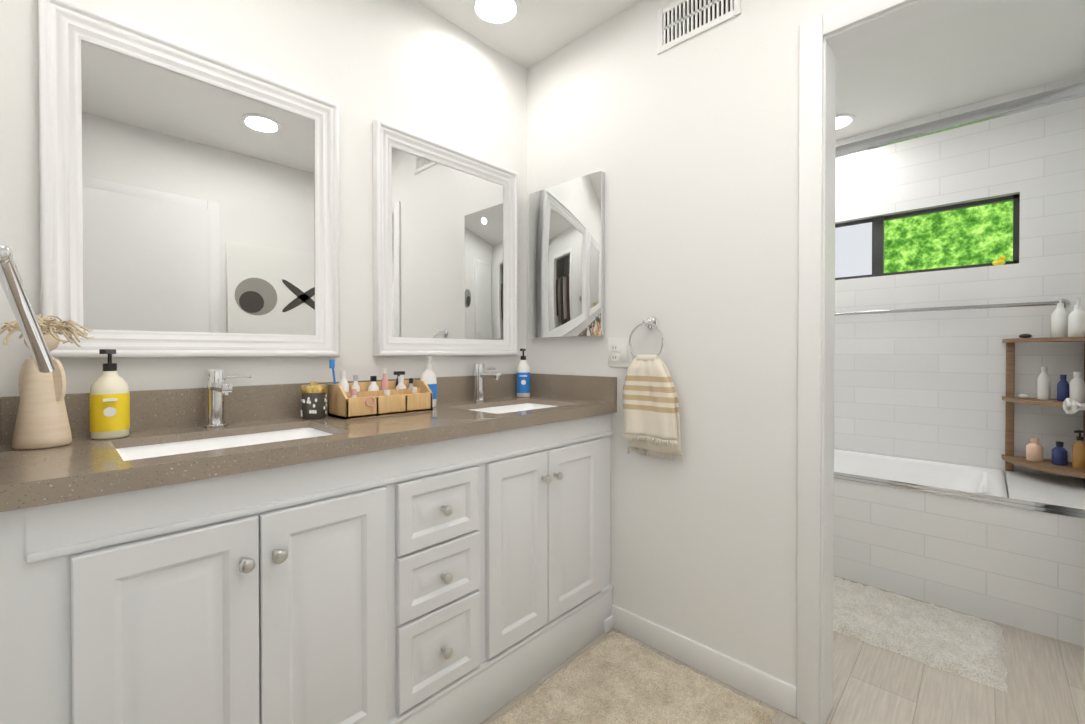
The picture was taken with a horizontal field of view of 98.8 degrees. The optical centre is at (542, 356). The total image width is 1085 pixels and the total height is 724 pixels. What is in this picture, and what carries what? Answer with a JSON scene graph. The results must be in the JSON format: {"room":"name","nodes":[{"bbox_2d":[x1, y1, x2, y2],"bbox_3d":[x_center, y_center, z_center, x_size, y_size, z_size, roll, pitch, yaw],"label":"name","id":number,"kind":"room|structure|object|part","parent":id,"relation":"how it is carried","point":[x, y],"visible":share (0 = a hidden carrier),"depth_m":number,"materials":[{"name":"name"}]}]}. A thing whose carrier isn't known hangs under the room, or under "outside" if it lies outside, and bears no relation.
{"room":"bathroom","nodes":[
{"label":"bathroom","id":0,"kind":"room"},
{"bbox_2d":[0,0,526,396],"bbox_3d":[-0.043,-0.138,2.349,0.120,2.465,3.790,0,1,44],"label":"wall","id":1,"kind":"structure","parent":0,"point":[415,66],"depth_m":1.59,"materials":[{"name":"white paint"}]},
{"bbox_2d":[38,0,339,357],"bbox_3d":[-0.920,-0.417,1.314,0.033,0.840,0.680,0,1,44],"label":"mirror","id":2,"kind":"object","parent":1,"relation":"attached to","point":[189,202],"visible":0.9,"depth_m":1.26,"materials":[{"name":"white mirror"}]},
{"bbox_3d":[-0.931,-0.417,1.324,0.003,0.704,0.544,0,1,44],"label":"glass","id":3,"kind":"part","parent":2,"relation":"part of","materials":[{"name":"white"}]},
{"bbox_2d":[373,119,517,355],"bbox_3d":[-0.358,-0.422,1.905,0.033,0.840,0.689,0,1,44],"label":"mirror","id":4,"kind":"object","parent":1,"relation":"attached to","point":[445,250],"visible":0.98,"depth_m":1.87,"materials":[{"name":"white mirror"}]},
{"bbox_3d":[-0.368,-0.422,1.915,0.003,0.704,0.553,0,1,44],"label":"glass","id":5,"kind":"part","parent":4,"relation":"part of","materials":[{"name":"white"}]},
{"bbox_2d":[527,0,853,686],"bbox_3d":[0.726,-0.131,1.548,2.100,2.465,0.120,0,1,44],"label":"wall","id":6,"kind":"structure","parent":0,"point":[689,148],"depth_m":1.63,"materials":[{"name":"white paint"}]},
{"bbox_2d":[529,170,604,337],"bbox_3d":[0.097,-0.420,2.041,0.416,0.671,0.026,0,1,44],"label":"medicine cabinet mirror","id":7,"kind":"object","parent":6,"relation":"attached to","point":[567,259],"visible":0.98,"depth_m":2.01,"materials":[{"name":"grey mirror"}]},
{"bbox_2d":[608,338,632,366],"bbox_3d":[0.308,-0.014,1.857,0.116,0.115,0.009,0,1,44],"label":"outlet","id":8,"kind":"object","parent":6,"relation":"attached to","point":[621,352],"visible":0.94,"depth_m":1.86,"materials":[{"name":"white plastic"}]},
{"bbox_2d":[622,316,682,461],"bbox_3d":[0.404,0.114,1.717,0.228,0.529,0.082,0,1,44],"label":"towel ring","id":9,"kind":"object","parent":6,"relation":"attached to","point":[651,423],"visible":1,"depth_m":1.70,"materials":[{"name":"beige fabric"}]},
{"bbox_2d":[657,0,740,53],"bbox_3d":[0.539,-1.204,1.629,0.305,0.160,0.008,0,1,44],"label":"air vent","id":10,"kind":"object","parent":6,"relation":"in","point":[679,23],"visible":1,"depth_m":1.65,"materials":[{"name":"white plastic"}]},
{"bbox_2d":[611,604,796,717],"bbox_3d":[0.520,1.054,1.662,0.707,0.092,0.013,0,1,44],"label":"baseboard","id":11,"kind":"structure","parent":6,"relation":"attached to","point":[772,691],"depth_m":1.57,"materials":[{"name":"white wood"}]},
{"bbox_2d":[796,0,988,723],"bbox_3d":[1.124,0.055,1.170,0.836,2.098,0.152,0,1,44],"label":"door frame","id":12,"kind":"structure","parent":6,"relation":"attached to","point":[827,39],"depth_m":1.38,"materials":[{"name":"white wood"}]},
{"bbox_2d":[1063,398,1084,682],"bbox_3d":[1.617,0.086,1.269,0.218,2.020,0.695,0,1,44],"label":"door","id":13,"kind":"structure","parent":6,"relation":"in","point":[1071,406],"depth_m":1.51,"materials":[{"name":"white metal"}]},
{"bbox_3d":[1.794,0.164,1.488,0.174,0.061,0.080,0,1,44],"label":"knob","id":14,"kind":"part","parent":13,"relation":"part of","materials":[{"name":"silver metal"}]},
{"bbox_2d":[416,0,1084,139],"bbox_3d":[0.538,-1.411,1.268,2.800,0.100,5.000,0,1,44],"label":"ceiling","id":15,"kind":"structure","parent":0,"point":[989,49],"depth_m":2.08,"materials":[{"name":"white paint"}]},
{"bbox_2d":[470,0,520,25],"bbox_3d":[-0.182,-1.361,1.816,0.200,0.010,0.200,0,1,44],"label":"recessed light","id":16,"kind":"object","parent":15,"relation":"in","point":[497,12],"visible":1,"depth_m":1.83,"materials":[{"name":"white plastic"}]},
{"bbox_2d":[836,114,855,129],"bbox_3d":[1.719,-1.368,2.732,0.200,0.010,0.200,0,1,44],"label":"recessed light","id":17,"kind":"object","parent":15,"relation":"in","point":[844,120],"visible":0.38,"depth_m":2.69,"materials":[{"name":"white plastic"}]},
{"bbox_2d":[480,576,1084,723],"bbox_3d":[0.538,1.153,1.288,2.800,0.100,5.000,0,1,44],"label":"floor","id":18,"kind":"structure","parent":0,"point":[1045,683],"depth_m":1.54,"materials":[{"name":"beige tile"}]},
{"bbox_2d":[0,363,616,723],"bbox_3d":[-0.452,0.568,1.443,0.541,1.068,1.661,0,1,44],"label":"bathroom vanity","id":19,"kind":"object","parent":18,"relation":"on","point":[217,549],"visible":1,"depth_m":1.09,"materials":[{"name":"white wood"}]},
{"bbox_2d":[0,373,616,511],"bbox_3d":[-0.461,0.158,1.448,0.518,0.142,1.661,0,1,44],"label":"countertop","id":20,"kind":"structure","parent":19,"relation":"on","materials":[{"name":"stone"}]},
{"bbox_2d":[0,314,93,449],"bbox_3d":[-1.065,0.051,1.004,0.165,0.282,0.141,0,1,44],"label":"vase","id":21,"kind":"object","parent":20,"relation":"on","point":[42,421],"visible":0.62,"depth_m":0.97,"materials":[{"name":"beige ceramic"}]},
{"bbox_2d":[89,349,129,439],"bbox_3d":[-1.015,0.087,1.092,0.079,0.207,0.070,0,1,44],"label":"soap dispenser","id":22,"kind":"object","parent":20,"relation":"on","point":[109,395],"visible":1,"depth_m":1.07,"materials":[{"name":"beige plastic"}]},
{"bbox_2d":[300,382,326,418],"bbox_3d":[-0.697,0.133,1.419,0.072,0.111,0.074,0,1,44],"label":"jar","id":23,"kind":"object","parent":20,"relation":"on","point":[314,401],"visible":1,"depth_m":1.39,"materials":[{"name":"grey glass"}]},
{"bbox_3d":[-0.697,0.094,1.418,0.069,0.033,0.069,0,1,44],"label":"lid","id":24,"kind":"part","parent":23,"relation":"part of","materials":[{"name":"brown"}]},
{"bbox_2d":[328,359,432,419],"bbox_3d":[-0.528,0.098,1.533,0.136,0.178,0.304,0,1,44],"label":"caddy","id":25,"kind":"object","parent":20,"relation":"on","point":[384,396],"visible":1,"depth_m":1.50,"materials":[{"name":"brown wood"}]},
{"bbox_2d":[350,389,356,397],"bbox_3d":[-0.583,0.141,1.437,0.028,0.078,0.028,0,1,44],"label":"jar","id":26,"kind":"object","parent":25,"relation":"on","point":[353,394],"depth_m":1.43,"materials":[{"name":"pink plastic"}]},
{"bbox_2d":[384,390,389,395],"bbox_3d":[-0.507,0.145,1.516,0.032,0.068,0.032,0,1,44],"label":"jar","id":27,"kind":"object","parent":25,"relation":"on","point":[386,392],"depth_m":1.51,"materials":[{"name":"white plastic"}]},
{"bbox_2d":[411,387,416,393],"bbox_3d":[-0.438,0.142,1.589,0.030,0.073,0.030,0,1,44],"label":"jar","id":28,"kind":"object","parent":25,"relation":"on","point":[413,389],"depth_m":1.58,"materials":[{"name":"white plastic"}]},
{"bbox_2d":[420,356,436,406],"bbox_3d":[-0.413,0.094,1.695,0.051,0.185,0.066,0,1,44],"label":"lotion bottle","id":29,"kind":"object","parent":20,"relation":"on","point":[428,376],"visible":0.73,"depth_m":1.69,"materials":[{"name":"white plastic"}]},
{"bbox_2d":[517,349,529,396],"bbox_3d":[-0.086,0.074,2.095,0.063,0.217,0.063,0,1,44],"label":"soap bottle","id":30,"kind":"object","parent":20,"relation":"on","point":[523,378],"visible":1,"depth_m":2.07,"materials":[{"name":"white plastic"}]},
{"bbox_2d":[489,631,777,723],"bbox_3d":[0.051,1.085,1.168,0.631,0.036,1.321,0,1,44],"label":"area rug","id":31,"kind":"object","parent":18,"relation":"on","point":[612,677],"visible":1,"depth_m":1.47,"materials":[{"name":"beige carpet"}]},
{"bbox_2d":[833,576,1006,692],"bbox_3d":[1.419,1.080,1.959,0.762,0.035,0.516,0,1,44],"label":"bath rug","id":32,"kind":"object","parent":18,"relation":"on","point":[971,648],"visible":0.75,"depth_m":1.82,"materials":[{"name":"white fabric"}]},
{"bbox_2d":[833,449,1084,646],"bbox_3d":[1.680,0.833,2.629,1.994,0.520,0.773,0,1,44],"label":"bathtub","id":33,"kind":"object","parent":18,"relation":"on","point":[997,545],"visible":0.52,"depth_m":2.02,"materials":[{"name":"white plastic"}]},
{"bbox_2d":[1001,297,1084,479],"bbox_3d":[2.420,0.156,2.222,0.315,0.878,0.315,0,1,44],"label":"corner shelf","id":34,"kind":"object","parent":33,"relation":"on","point":[1066,326],"visible":0.98,"depth_m":2.22,"materials":[{"name":"brown wood"}]},
{"bbox_3d":[2.429,0.469,2.296,0.059,0.095,0.060,0,1,44],"label":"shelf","id":35,"kind":"part","parent":34,"relation":"part of","materials":[{"name":"beige"}]},
{"bbox_3d":[2.458,0.142,2.280,0.043,0.140,0.044,0,1,44],"label":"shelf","id":36,"kind":"part","parent":34,"relation":"part of","materials":[{"name":"white plastic"}]},
{"bbox_3d":[2.466,0.472,2.219,0.051,0.090,0.052,0,1,44],"label":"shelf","id":37,"kind":"part","parent":34,"relation":"part of","materials":[{"name":"blue plastic"}]},
{"bbox_3d":[2.480,-0.163,2.228,0.059,0.150,0.060,0,1,44],"label":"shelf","id":38,"kind":"part","parent":34,"relation":"part of","materials":[{"name":"white plastic"}]},
{"bbox_3d":[2.474,0.160,2.210,0.039,0.105,0.040,0,1,44],"label":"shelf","id":39,"kind":"part","parent":34,"relation":"part of","materials":[{"name":"blue plastic"}]},
{"bbox_3d":[2.475,-0.154,2.151,0.059,0.135,0.060,0,1,44],"label":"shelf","id":40,"kind":"part","parent":34,"relation":"part of","materials":[{"name":"white plastic"}]},
{"bbox_3d":[2.475,0.153,2.153,0.047,0.120,0.048,0,1,44],"label":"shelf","id":41,"kind":"part","parent":34,"relation":"part of","materials":[{"name":"white plastic"}]},
{"bbox_3d":[2.482,0.453,2.148,0.047,0.130,0.048,0,1,44],"label":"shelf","id":42,"kind":"part","parent":34,"relation":"part of","materials":[{"name":"brown plastic"}]},
{"bbox_2d":[834,73,1084,478],"bbox_3d":[2.034,-0.142,2.905,2.120,2.465,0.120,0,1,44],"label":"wall","id":43,"kind":"structure","parent":0,"point":[927,385],"depth_m":2.55,"materials":[{"name":"tile"}]},
{"bbox_2d":[835,194,1018,279],"bbox_3d":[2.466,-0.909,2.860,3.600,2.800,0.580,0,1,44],"label":"window","id":44,"kind":"structure","parent":43,"relation":"in","point":[980,233],"depth_m":2.97,"materials":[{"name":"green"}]},
{"bbox_2d":[992,256,1005,265],"bbox_3d":[2.434,-0.508,2.480,0.052,0.052,0.036,0,1,44],"label":"rubber duck","id":45,"kind":"object","parent":44,"relation":"on","point":[1000,261],"visible":0.94,"depth_m":2.47},
{"bbox_2d":[835,299,1069,315],"bbox_3d":[2.096,-0.263,2.708,1.304,0.043,0.077,0,1,44],"label":"rail","id":46,"kind":"object","parent":43,"relation":"attached to","point":[1066,302],"visible":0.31,"depth_m":2.51,"materials":[{"name":"grey metal"}]},
{"bbox_2d":[836,81,1084,157],"bbox_3d":[1.424,-1.013,2.345,1.994,0.045,0.042,0,1,44],"label":"rail","id":47,"kind":"object","parent":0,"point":[1055,96],"depth_m":1.96,"materials":[{"name":"grey metal"}]},
{"bbox_3d":[-0.462,-0.120,0.214,2.220,2.465,0.120,0,1,44],"label":"wall","id":48,"kind":"structure","parent":0,"visible":0},
{"bbox_2d":[0,244,54,372],"bbox_3d":[-0.858,-0.076,0.747,0.255,0.215,0.104,0,1,44],"label":"towel bar","id":49,"kind":"object","parent":48,"relation":"attached to","point":[12,285],"visible":1,"depth_m":0.75,"materials":[{"name":"silver metal"}]}
]}

